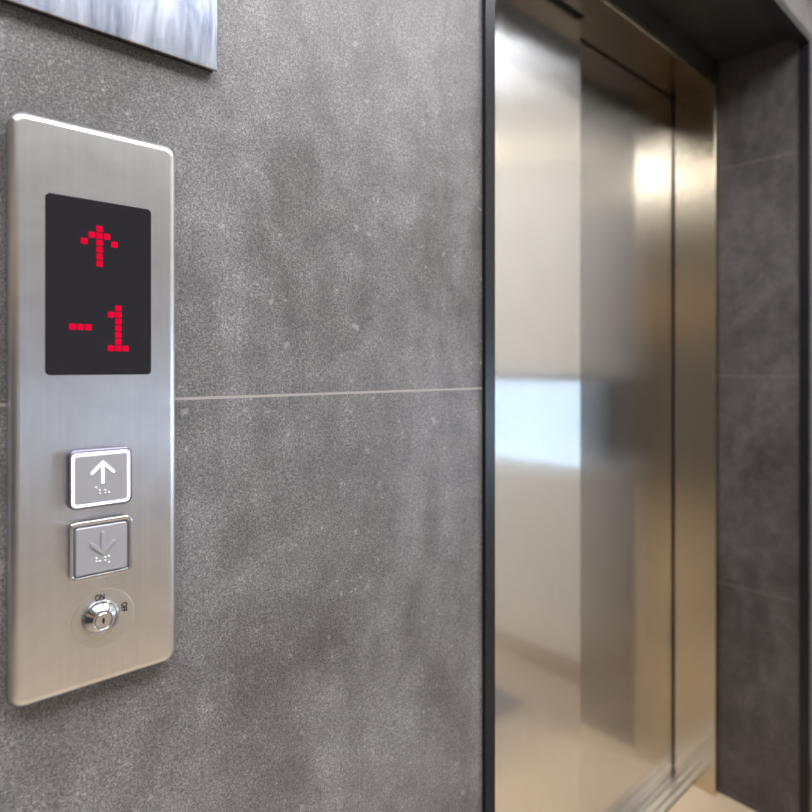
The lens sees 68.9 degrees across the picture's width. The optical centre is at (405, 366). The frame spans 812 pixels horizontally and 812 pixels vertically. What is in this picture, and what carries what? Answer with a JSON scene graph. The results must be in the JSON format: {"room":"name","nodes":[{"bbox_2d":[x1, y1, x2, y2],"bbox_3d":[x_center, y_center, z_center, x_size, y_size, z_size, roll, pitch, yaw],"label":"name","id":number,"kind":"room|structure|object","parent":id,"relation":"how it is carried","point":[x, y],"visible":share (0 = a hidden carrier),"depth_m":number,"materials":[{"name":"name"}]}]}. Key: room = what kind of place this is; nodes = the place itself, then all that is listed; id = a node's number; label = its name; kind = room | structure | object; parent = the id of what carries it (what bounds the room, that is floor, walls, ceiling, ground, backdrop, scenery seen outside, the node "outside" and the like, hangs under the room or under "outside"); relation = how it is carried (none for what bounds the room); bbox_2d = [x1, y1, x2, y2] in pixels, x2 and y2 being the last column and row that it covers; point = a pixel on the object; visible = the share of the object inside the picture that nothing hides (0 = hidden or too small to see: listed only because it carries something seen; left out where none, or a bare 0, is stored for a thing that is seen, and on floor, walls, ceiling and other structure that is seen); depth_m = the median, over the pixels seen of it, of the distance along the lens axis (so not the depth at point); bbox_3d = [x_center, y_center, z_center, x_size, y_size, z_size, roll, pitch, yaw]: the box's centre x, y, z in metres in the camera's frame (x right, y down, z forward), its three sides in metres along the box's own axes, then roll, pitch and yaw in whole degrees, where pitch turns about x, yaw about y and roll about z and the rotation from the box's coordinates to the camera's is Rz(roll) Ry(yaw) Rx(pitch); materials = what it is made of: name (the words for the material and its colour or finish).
{"room":"elevator lobby","nodes":[
{"label":"elevator lobby","id":0,"kind":"room"},
{"bbox_2d":[0,0,811,811],"bbox_3d":[-0.559,-0.070,0.412,4.795,2.700,0.356,0,0,-41],"label":"wall","id":1,"kind":"structure","parent":0,"point":[327,655],"depth_m":0.61,"materials":[{"name":"grey stone"}]},
{"bbox_2d":[7,112,174,706],"bbox_3d":[-0.231,0.030,0.446,0.114,0.418,0.024,0,0,-41],"label":"panel","id":2,"kind":"object","parent":1,"relation":"attached to","point":[91,212],"visible":1,"depth_m":0.43,"materials":[{"name":"silver metal"}]},
{"bbox_2d":[71,588,133,647],"bbox_3d":[-0.228,0.189,0.445,0.043,0.043,0.001,0,0,-41],"label":"switch","id":3,"kind":"object","parent":2,"relation":"attached to","point":[100,617],"depth_m":0.44,"materials":[{"name":"silver metal"}]},
{"bbox_2d":[0,0,217,72],"bbox_3d":[-0.236,-0.391,0.451,0.190,0.272,0.010,0,0,-41],"label":"wall plate","id":4,"kind":"object","parent":1,"relation":"attached to","point":[184,31],"visible":1,"depth_m":0.47,"materials":[{"name":"silver metal"}]},
{"bbox_2d":[495,0,579,811],"bbox_3d":[0.132,0.193,1.192,0.740,2.162,0.028,0,0,-41],"label":"door","id":5,"kind":"structure","parent":1,"relation":"in","point":[537,42],"depth_m":1.31,"materials":[{"name":"silver metal"}]},
{"bbox_2d":[580,37,674,811],"bbox_3d":[0.597,0.193,1.666,0.666,2.162,0.026,0,0,-41],"label":"door","id":6,"kind":"structure","parent":1,"relation":"in","point":[627,122],"depth_m":1.67,"materials":[{"name":"silver metal"}]},
{"bbox_2d":[563,0,718,796],"bbox_3d":[0.409,0.214,1.398,1.306,2.132,0.121,0,0,-41],"label":"trim","id":7,"kind":"structure","parent":1,"relation":"attached to","point":[603,24],"depth_m":1.80,"materials":[{"name":"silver metal"}]},
{"bbox_2d":[482,0,811,811],"bbox_3d":[0.596,0.185,1.187,1.335,2.190,0.024,0,0,-41],"label":"trim","id":8,"kind":"structure","parent":1,"relation":"attached to","point":[779,9],"depth_m":0.75,"materials":[{"name":"black metal"}]},
{"bbox_2d":[667,785,755,811],"bbox_3d":[0.984,1.330,-1.367,4.795,0.100,4.945,0,0,-41],"label":"floor","id":9,"kind":"structure","parent":0,"point":[694,799],"depth_m":1.74,"materials":[{"name":"beige tile"}]},
{"bbox_2d":[633,771,691,811],"bbox_3d":[0.350,1.304,1.428,1.400,0.052,0.102,0,0,-41],"label":"sill","id":10,"kind":"structure","parent":9,"relation":"in","point":[668,793],"depth_m":1.77,"materials":[{"name":"silver metal"}]}
]}

